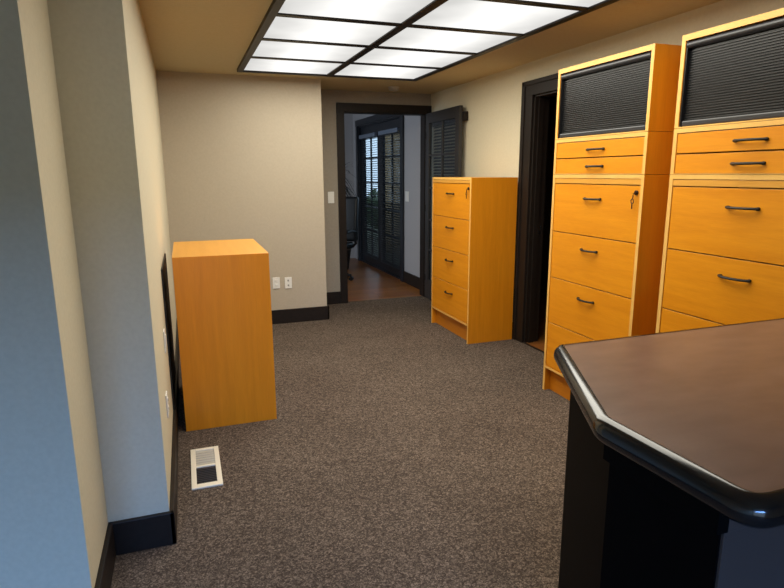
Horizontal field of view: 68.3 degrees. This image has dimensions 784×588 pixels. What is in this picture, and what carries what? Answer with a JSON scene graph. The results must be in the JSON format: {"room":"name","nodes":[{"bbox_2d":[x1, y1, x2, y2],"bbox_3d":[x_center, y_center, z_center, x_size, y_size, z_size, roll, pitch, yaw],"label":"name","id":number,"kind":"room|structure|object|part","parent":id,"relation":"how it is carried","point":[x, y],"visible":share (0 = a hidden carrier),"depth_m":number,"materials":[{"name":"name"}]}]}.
{"room":"office","nodes":[
{"label":"office","id":0,"kind":"room"},
{"bbox_2d":[0,0,176,587],"bbox_3d":[-2.233,-0.377,3.361,1.647,2.443,3.969,-4,13,-19],"label":"wall","id":1,"kind":"structure","parent":0,"point":[86,429],"depth_m":2.01,"materials":[{"name":"paint"}]},
{"bbox_2d":[94,319,178,587],"bbox_3d":[-1.540,0.752,3.556,1.374,0.147,4.320,0,12,3],"label":"baseboard","id":2,"kind":"structure","parent":1,"relation":"attached to","point":[130,535],"depth_m":2.40,"materials":[{"name":"paint"}]},
{"bbox_2d":[163,329,166,352],"bbox_3d":[-1.197,0.246,3.052,0.011,0.117,0.073,-4,13,-19],"label":"light switch","id":3,"kind":"object","parent":1,"relation":"attached to","point":[164,334],"visible":0.98,"depth_m":3.02,"materials":[{"name":"white plastic"}]},
{"bbox_2d":[165,391,168,417],"bbox_3d":[-1.096,0.539,2.825,0.010,0.117,0.073,-4,13,-19],"label":"wall outlet","id":4,"kind":"object","parent":1,"relation":"attached to","point":[166,395],"visible":1,"depth_m":2.80,"materials":[{"name":"white plastic"}]},
{"bbox_2d":[161,253,175,409],"bbox_3d":[-1.429,0.209,3.708,0.009,0.852,0.720,-4,13,-19],"label":"panel","id":5,"kind":"object","parent":1,"relation":"attached to","point":[164,275],"visible":1,"depth_m":3.61,"materials":[{"name":"black"}]},
{"bbox_2d":[156,71,326,317],"bbox_3d":[-1.759,-0.934,6.016,1.957,2.443,0.824,-4,13,-19],"label":"wall","id":6,"kind":"structure","parent":0,"point":[243,154],"depth_m":5.63,"materials":[{"name":"paint"}]},
{"bbox_2d":[272,277,279,288],"bbox_3d":[-1.188,-0.112,5.941,0.073,0.117,0.010,-4,13,-19],"label":"wall outlet","id":7,"kind":"object","parent":6,"relation":"attached to","point":[276,281],"visible":1,"depth_m":5.94,"materials":[{"name":"white plastic"}]},
{"bbox_2d":[285,277,291,288],"bbox_3d":[-1.073,-0.115,5.983,0.073,0.117,0.010,-4,13,-19],"label":"wall outlet","id":8,"kind":"object","parent":6,"relation":"attached to","point":[288,280],"visible":1,"depth_m":5.98,"materials":[{"name":"white plastic"}]},
{"bbox_2d":[272,291,340,323],"bbox_3d":[-1.364,0.175,6.314,1.840,0.147,0.723,-4,13,-19],"label":"baseboard","id":9,"kind":"structure","parent":6,"relation":"attached to","point":[321,312],"depth_m":6.10,"materials":[{"name":"paint"}]},
{"bbox_2d":[111,258,569,587],"bbox_3d":[0.740,0.628,4.735,8.400,0.126,12.700,-4,13,-19],"label":"floor","id":10,"kind":"structure","parent":0,"point":[399,451],"depth_m":3.06,"materials":[{"name":"carpet"}]},
{"bbox_2d":[190,446,222,489],"bbox_3d":[-0.992,0.919,3.083,0.150,0.009,0.442,-4,13,-19],"label":"floor vent","id":11,"kind":"object","parent":10,"relation":"in","point":[206,472],"visible":1,"depth_m":3.06,"materials":[{"name":"beige metal"}]},
{"bbox_2d":[196,465,216,483],"bbox_3d":[-0.961,0.937,2.998,0.098,0.006,0.178,-4,13,-19],"label":"grille","id":12,"kind":"object","parent":11,"relation":"attached to","point":[205,474],"depth_m":3.00,"materials":[{"name":"grey metal"}]},
{"bbox_2d":[172,239,276,431],"bbox_3d":[-1.117,0.214,3.882,0.581,1.064,0.835,-4,13,-19],"label":"base cabinet","id":13,"kind":"object","parent":10,"relation":"on","point":[222,287],"visible":1,"depth_m":3.49,"materials":[{"name":"brown wood"}]},
{"bbox_2d":[345,164,357,268],"bbox_3d":[-0.839,-1.253,9.318,0.783,1.708,0.802,-4,13,-19],"label":"potted plant","id":14,"kind":"object","parent":10,"relation":"on","point":[347,191],"visible":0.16,"depth_m":9.34,"materials":[{"name":"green plant"}]},
{"bbox_3d":[-0.839,-0.570,9.441,0.360,0.320,0.360,-4,13,-19],"label":"pot","id":15,"kind":"part","parent":14,"relation":"part of","materials":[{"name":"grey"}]},
{"bbox_2d":[346,197,358,280],"bbox_3d":[-0.852,-0.809,8.451,0.644,1.193,0.688,4,13,20],"label":"office chair","id":16,"kind":"object","parent":10,"relation":"on","point":[352,203],"visible":0.27,"depth_m":8.51,"materials":[{"name":"black leather"}]},
{"bbox_3d":[-0.872,-0.693,8.420,0.480,0.100,0.500,4,13,20],"label":"seat","id":17,"kind":"part","parent":16,"relation":"part of","materials":[{"name":"black leather"}]},
{"bbox_3d":[-0.600,-0.790,8.329,0.086,0.279,0.324,4,13,20],"label":"armrest","id":18,"kind":"part","parent":16,"relation":"part of","materials":[{"name":"black plastic"}]},
{"bbox_3d":[-0.765,-1.120,8.629,0.560,0.657,0.180,4,13,20],"label":"backrest","id":19,"kind":"part","parent":16,"relation":"part of","materials":[{"name":"black fabric"}]},
{"bbox_2d":[431,177,517,343],"bbox_3d":[0.745,-0.366,5.574,0.495,1.488,0.835,-4,13,-19],"label":"filing cabinet","id":20,"kind":"object","parent":10,"relation":"on","point":[474,218],"visible":1,"depth_m":5.26,"materials":[{"name":"brown wood"}]},
{"bbox_3d":[0.719,0.033,5.647,0.357,0.306,0.785,-4,13,-19],"label":"drawer","id":21,"kind":"part","parent":20,"relation":"part of","materials":[{"name":"brown wood"}]},
{"bbox_3d":[0.718,-0.273,5.584,0.357,0.307,0.785,-4,13,-19],"label":"drawer","id":22,"kind":"part","parent":20,"relation":"part of","materials":[{"name":"brown wood"}]},
{"bbox_3d":[0.716,-0.579,5.520,0.357,0.306,0.785,-4,13,-19],"label":"drawer","id":23,"kind":"part","parent":20,"relation":"part of","materials":[{"name":"brown wood"}]},
{"bbox_3d":[0.553,-1.043,5.364,0.018,0.026,0.791,-4,13,-19],"label":"rail","id":24,"kind":"part","parent":20,"relation":"part of","materials":[{"name":"brown wood"}]},
{"bbox_3d":[0.715,-0.886,5.456,0.357,0.309,0.785,-4,13,-19],"label":"drawer","id":25,"kind":"part","parent":20,"relation":"part of","materials":[{"name":"brown wood"}]},
{"bbox_2d":[542,43,708,400],"bbox_3d":[1.419,-0.318,3.645,0.495,2.177,0.827,-4,13,-19],"label":"storage cabinet","id":26,"kind":"object","parent":10,"relation":"on","point":[615,115],"visible":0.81,"depth_m":3.39,"materials":[{"name":"brown wood"}]},
{"bbox_3d":[1.394,0.412,3.787,0.357,0.313,0.777,-4,13,-19],"label":"drawer","id":27,"kind":"part","parent":26,"relation":"part of","materials":[{"name":"brown wood"}]},
{"bbox_3d":[1.206,0.042,3.642,0.040,0.016,0.160,-4,13,-19],"label":"handle","id":28,"kind":"part","parent":26,"relation":"part of","materials":[{"name":"black metal"}]},
{"bbox_3d":[1.205,-0.266,3.578,0.040,0.016,0.160,-4,13,-19],"label":"handle","id":29,"kind":"part","parent":26,"relation":"part of","materials":[{"name":"black metal"}]},
{"bbox_3d":[1.393,0.099,3.722,0.357,0.315,0.777,-4,13,-19],"label":"drawer","id":30,"kind":"part","parent":26,"relation":"part of","materials":[{"name":"brown wood"}]},
{"bbox_3d":[1.203,-0.577,3.513,0.040,0.016,0.160,-4,13,-19],"label":"handle","id":31,"kind":"part","parent":26,"relation":"part of","materials":[{"name":"black metal"}]},
{"bbox_3d":[1.391,-0.213,3.657,0.357,0.309,0.777,-4,13,-19],"label":"drawer","id":32,"kind":"part","parent":26,"relation":"part of","materials":[{"name":"brown wood"}]},
{"bbox_3d":[1.202,-0.766,3.473,0.040,0.016,0.160,-4,13,-19],"label":"handle","id":33,"kind":"part","parent":26,"relation":"part of","materials":[{"name":"black metal"}]},
{"bbox_3d":[1.202,-0.864,3.453,0.040,0.016,0.160,-4,13,-19],"label":"handle","id":34,"kind":"part","parent":26,"relation":"part of","materials":[{"name":"black metal"}]},
{"bbox_3d":[1.390,-0.522,3.592,0.357,0.311,0.777,-4,13,-19],"label":"drawer","id":35,"kind":"part","parent":26,"relation":"part of","materials":[{"name":"brown wood"}]},
{"bbox_3d":[1.228,-0.682,3.500,0.018,0.030,0.783,-4,13,-19],"label":"rail","id":36,"kind":"part","parent":26,"relation":"part of","materials":[{"name":"brown wood"}]},
{"bbox_3d":[1.389,-0.784,3.537,0.357,0.091,0.777,-4,13,-19],"label":"drawer","id":37,"kind":"part","parent":26,"relation":"part of","materials":[{"name":"brown wood"}]},
{"bbox_3d":[1.388,-0.882,3.517,0.357,0.094,0.777,-4,13,-19],"label":"drawer","id":38,"kind":"part","parent":26,"relation":"part of","materials":[{"name":"brown wood"}]},
{"bbox_3d":[1.234,-0.962,3.444,0.022,0.027,0.763,-4,13,-19],"label":"shutter pull","id":39,"kind":"part","parent":26,"relation":"part of","materials":[{"name":"grey plastic"}]},
{"bbox_2d":[561,59,650,133],"bbox_3d":[1.243,-1.148,3.409,0.013,0.380,0.763,-4,13,-19],"label":"shutter","id":40,"kind":"object","parent":26,"relation":"hanging from","point":[614,98],"depth_m":3.37,"materials":[{"name":"black plastic"}]},
{"bbox_3d":[1.433,-0.847,3.541,0.459,0.222,0.827,-4,13,-19],"label":"drawer","id":41,"kind":"part","parent":26,"relation":"part of","materials":[{"name":"brown wood"}]},
{"bbox_2d":[554,318,783,587],"bbox_3d":[1.223,0.683,1.565,1.811,1.071,0.780,-4,13,-19],"label":"desk","id":42,"kind":"object","parent":10,"relation":"on","point":[674,472],"depth_m":1.12,"materials":[{"name":"laminate"}]},
{"bbox_2d":[565,319,783,492],"bbox_3d":[1.221,0.182,1.460,1.763,0.046,0.732,-4,13,-19],"label":"countertop","id":43,"kind":"structure","parent":42,"relation":"on","point":[713,397],"depth_m":1.24,"materials":[{"name":"laminate"}]},
{"bbox_3d":[1.333,0.787,1.297,1.710,0.976,0.006,-4,13,-19],"label":"panel","id":44,"kind":"part","parent":42,"relation":"part of","materials":[{"name":"grey wood"}]},
{"bbox_2d":[655,8,783,332],"bbox_3d":[1.762,-0.122,2.701,0.495,2.177,0.868,-4,13,-19],"label":"storage cabinet","id":45,"kind":"object","parent":10,"relation":"on","point":[723,256],"visible":0.75,"depth_m":2.65,"materials":[{"name":"brown wood"}]},
{"bbox_3d":[1.736,0.294,2.778,0.357,0.315,0.816,-4,13,-19],"label":"drawer","id":46,"kind":"part","parent":45,"relation":"part of","materials":[{"name":"brown wood"}]},
{"bbox_3d":[1.734,-0.017,2.713,0.357,0.309,0.816,-4,13,-19],"label":"drawer","id":47,"kind":"part","parent":45,"relation":"part of","materials":[{"name":"brown wood"}]},
{"bbox_3d":[1.733,-0.326,2.648,0.357,0.311,0.816,-4,13,-19],"label":"drawer","id":48,"kind":"part","parent":45,"relation":"part of","materials":[{"name":"brown wood"}]},
{"bbox_3d":[1.776,-0.651,2.597,0.459,0.222,0.868,-4,13,-19],"label":"drawer","id":49,"kind":"part","parent":45,"relation":"part of","materials":[{"name":"brown wood"}]},
{"bbox_3d":[1.571,-0.487,2.556,0.018,0.030,0.822,-4,13,-19],"label":"rail","id":50,"kind":"part","parent":45,"relation":"part of","materials":[{"name":"brown wood"}]},
{"bbox_3d":[1.731,-0.589,2.593,0.357,0.091,0.816,-4,13,-19],"label":"drawer","id":51,"kind":"part","parent":45,"relation":"part of","materials":[{"name":"brown wood"}]},
{"bbox_3d":[1.731,-0.686,2.573,0.357,0.094,0.816,-4,13,-19],"label":"drawer","id":52,"kind":"part","parent":45,"relation":"part of","materials":[{"name":"brown wood"}]},
{"bbox_3d":[1.577,-0.767,2.501,0.022,0.027,0.801,-4,13,-19],"label":"shutter pull","id":53,"kind":"part","parent":45,"relation":"part of","materials":[{"name":"grey plastic"}]},
{"bbox_2d":[684,26,783,120],"bbox_3d":[1.586,-0.952,2.465,0.013,0.380,0.801,-4,13,-19],"label":"shutter","id":54,"kind":"object","parent":45,"relation":"hanging from","point":[740,77],"depth_m":2.58,"materials":[{"name":"black plastic"}]},
{"bbox_3d":[1.547,-0.071,2.634,0.040,0.016,0.168,-4,13,-19],"label":"handle","id":55,"kind":"part","parent":45,"relation":"part of","materials":[{"name":"black metal"}]},
{"bbox_3d":[1.546,-0.381,2.569,0.040,0.016,0.168,-4,13,-19],"label":"handle","id":56,"kind":"part","parent":45,"relation":"part of","materials":[{"name":"black metal"}]},
{"bbox_3d":[1.545,-0.571,2.530,0.040,0.016,0.168,-4,13,-19],"label":"handle","id":57,"kind":"part","parent":45,"relation":"part of","materials":[{"name":"black metal"}]},
{"bbox_3d":[1.544,-0.669,2.509,0.040,0.016,0.168,-4,13,-19],"label":"handle","id":58,"kind":"part","parent":45,"relation":"part of","materials":[{"name":"black metal"}]},
{"bbox_2d":[344,114,354,257],"bbox_3d":[-2.406,-1.893,9.871,3.800,2.750,0.150,-4,13,-19],"label":"wall","id":59,"kind":"structure","parent":0,"point":[348,118],"depth_m":10.27,"materials":[{"name":"paint"}]},
{"bbox_2d":[321,89,430,291],"bbox_3d":[-0.193,-1.131,6.925,1.618,2.443,0.120,-4,13,-19],"label":"wall","id":60,"kind":"structure","parent":0,"point":[329,98],"depth_m":6.66,"materials":[{"name":"paint"}]},
{"bbox_2d":[328,192,333,202],"bbox_3d":[-0.703,-1.113,6.673,0.073,0.130,0.011,-4,13,-19],"label":"light switch","id":61,"kind":"object","parent":60,"relation":"attached to","point":[330,194],"visible":1,"depth_m":6.67,"materials":[{"name":"white plastic"}]},
{"bbox_2d":[336,102,431,302],"bbox_3d":[-0.096,-1.071,6.965,1.158,2.307,0.154,-4,13,-19],"label":"trim","id":62,"kind":"structure","parent":60,"relation":"attached to","point":[341,108],"depth_m":6.78,"materials":[{"name":"paint"}]},
{"bbox_2d":[353,114,420,276],"bbox_3d":[-0.044,-1.681,8.800,0.120,2.750,3.490,-4,13,-19],"label":"wall","id":63,"kind":"structure","parent":0,"point":[412,124],"depth_m":7.82,"materials":[{"name":"paint"}]},
{"bbox_2d":[359,123,380,267],"bbox_3d":[-0.361,-1.625,9.618,0.090,2.265,1.026,-4,13,-19],"label":"door","id":64,"kind":"structure","parent":63,"relation":"in","point":[368,132],"depth_m":9.58,"materials":[{"name":"paint"}]},
{"bbox_2d":[355,115,403,281],"bbox_3d":[-0.172,-1.577,9.139,0.155,2.410,2.300,-4,13,-19],"label":"trim","id":65,"kind":"structure","parent":63,"relation":"attached to","point":[375,119],"depth_m":9.02,"materials":[{"name":"paint"}]},
{"bbox_2d":[378,118,399,276],"bbox_3d":[-0.015,-1.428,8.668,0.090,2.265,1.026,-4,13,-19],"label":"door","id":66,"kind":"structure","parent":63,"relation":"in","point":[390,127],"depth_m":8.72,"materials":[{"name":"paint"}]},
{"bbox_2d":[405,191,408,201],"bbox_3d":[0.205,-1.342,7.958,0.011,0.140,0.130,-4,13,-19],"label":"light switch","id":67,"kind":"object","parent":63,"relation":"attached to","point":[406,192],"visible":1,"depth_m":7.95,"materials":[{"name":"white plastic"}]},
{"bbox_2d":[403,271,419,289],"bbox_3d":[0.322,-0.165,7.871,0.019,0.160,0.910,-4,13,-19],"label":"baseboard","id":68,"kind":"structure","parent":63,"relation":"attached to","point":[408,278],"depth_m":7.98,"materials":[{"name":"paint"}]},
{"bbox_2d":[138,0,721,93],"bbox_3d":[-0.246,-1.409,1.992,5.045,0.120,9.080,-4,13,-19],"label":"ceiling","id":69,"kind":"structure","parent":0,"point":[193,36],"depth_m":3.98,"materials":[{"name":"paint"}]},
{"bbox_2d":[388,86,398,90],"bbox_3d":[0.017,-2.221,6.266,0.124,0.042,0.124,-4,13,-19],"label":"smoke detector","id":70,"kind":"object","parent":69,"relation":"attached to","point":[391,88],"visible":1,"depth_m":6.22,"materials":[{"name":"beige plastic"}]},
{"bbox_2d":[237,0,619,80],"bbox_3d":[0.101,-1.669,3.585,1.722,0.026,4.015,-4,13,-19],"label":"recessed light","id":71,"kind":"object","parent":69,"relation":"in","point":[402,40],"visible":1,"depth_m":3.79,"materials":[{"name":"paint"}]},
{"bbox_2d":[244,58,340,73],"bbox_3d":[-0.858,-1.954,4.963,0.759,0.004,0.610,-4,13,-19],"label":"diffuser","id":72,"kind":"object","parent":71,"relation":"attached to","point":[253,65],"depth_m":4.97,"materials":[{"name":"white plastic"}]},
{"bbox_2d":[253,41,363,61],"bbox_3d":[-0.639,-1.829,4.359,0.759,0.004,0.620,-4,13,-19],"label":"diffuser","id":73,"kind":"object","parent":71,"relation":"attached to","point":[280,50],"depth_m":4.36,"materials":[{"name":"white plastic"}]},
{"bbox_2d":[263,17,395,44],"bbox_3d":[-0.418,-1.703,3.752,0.759,0.004,0.615,-4,13,-19],"label":"diffuser","id":74,"kind":"object","parent":71,"relation":"attached to","point":[288,29],"depth_m":3.74,"materials":[{"name":"white plastic"}]},
{"bbox_2d":[278,0,433,22],"bbox_3d":[-0.198,-1.577,3.146,0.759,0.004,0.620,-4,13,-19],"label":"diffuser","id":75,"kind":"object","parent":71,"relation":"attached to","point":[363,11],"depth_m":3.25,"materials":[{"name":"white plastic"}]},
{"bbox_2d":[335,64,436,78],"bbox_3d":[-0.071,-2.015,5.237,0.813,0.004,0.610,-4,13,-19],"label":"diffuser","id":76,"kind":"object","parent":71,"relation":"attached to","point":[349,70],"depth_m":5.25,"materials":[{"name":"white plastic"}]},
{"bbox_2d":[355,48,470,66],"bbox_3d":[0.149,-1.890,4.632,0.813,0.004,0.620,-4,13,-19],"label":"diffuser","id":77,"kind":"object","parent":71,"relation":"attached to","point":[373,56],"depth_m":4.64,"materials":[{"name":"white plastic"}]},
{"bbox_2d":[379,27,515,52],"bbox_3d":[0.369,-1.764,4.026,0.813,0.004,0.615,-4,13,-19],"label":"diffuser","id":78,"kind":"object","parent":71,"relation":"attached to","point":[406,38],"depth_m":4.02,"materials":[{"name":"white plastic"}]},
{"bbox_2d":[413,0,577,33],"bbox_3d":[0.590,-1.638,3.419,0.813,0.004,0.620,-4,13,-19],"label":"diffuser","id":79,"kind":"object","parent":71,"relation":"attached to","point":[481,16],"depth_m":3.41,"materials":[{"name":"white plastic"}]},
{"bbox_2d":[526,0,603,6],"bbox_3d":[0.811,-1.512,2.810,0.813,0.004,0.620,-4,13,-19],"label":"diffuser","id":80,"kind":"object","parent":71,"relation":"attached to","point":[553,3],"depth_m":3.13,"materials":[{"name":"white plastic"}]},
{"bbox_2d":[540,97,571,289],"bbox_3d":[2.926,-0.891,5.702,3.425,2.443,4.100,-4,13,-19],"label":"wall","id":81,"kind":"structure","parent":0,"point":[553,100],"depth_m":7.40,"materials":[{"name":"paint"}]},
{"bbox_2d":[430,0,783,321],"bbox_3d":[2.024,-0.320,2.994,0.130,2.443,8.930,-4,13,-19],"label":"wall","id":82,"kind":"structure","parent":0,"point":[491,131],"depth_m":5.24,"materials":[{"name":"paint"}]},
{"bbox_2d":[425,105,467,298],"bbox_3d":[0.574,-0.957,6.608,0.144,2.200,0.945,-4,12,-18],"label":"door","id":83,"kind":"structure","parent":82,"relation":"in","point":[456,115],"depth_m":6.60,"materials":[{"name":"paint"}]},
{"bbox_2d":[523,342,543,352],"bbox_3d":[1.369,0.535,4.868,0.020,0.007,0.960,-4,13,-19],"label":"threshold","id":84,"kind":"structure","parent":82,"relation":"attached to","point":[523,342],"depth_m":5.14,"materials":[{"name":"paint"}]},
{"bbox_2d":[512,73,558,342],"bbox_3d":[1.413,-0.584,4.652,0.169,2.287,1.260,-4,13,-19],"label":"trim","id":85,"kind":"structure","parent":82,"relation":"attached to","point":[536,93],"depth_m":5.07,"materials":[{"name":"paint"}]},
{"label":"outside","id":86,"kind":"structure","parent":0,"visible":0},
{"bbox_2d":[367,223,399,262],"bbox_3d":[3.233,-1.774,16.307,10.980,0.130,15.400,-4,13,-19],"label":"ground","id":87,"kind":"structure","parent":86,"point":[369,223],"depth_m":13.32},
{"bbox_2d":[367,189,377,227],"bbox_3d":[-0.174,-1.938,13.850,1.384,1.249,1.346,-4,13,-19],"label":"bush","id":88,"kind":"object","parent":87,"relation":"on","point":[373,189],"visible":0.08,"depth_m":13.48,"materials":[{"name":"green plant"}]},
{"bbox_2d":[385,133,399,255],"bbox_3d":[0.203,-1.853,10.648,0.180,2.370,1.820,-4,13,-19],"label":"fence","id":89,"kind":"object","parent":87,"relation":"on","point":[398,134],"visible":0.05,"depth_m":10.85,"materials":[{"name":"beige"}]}
]}

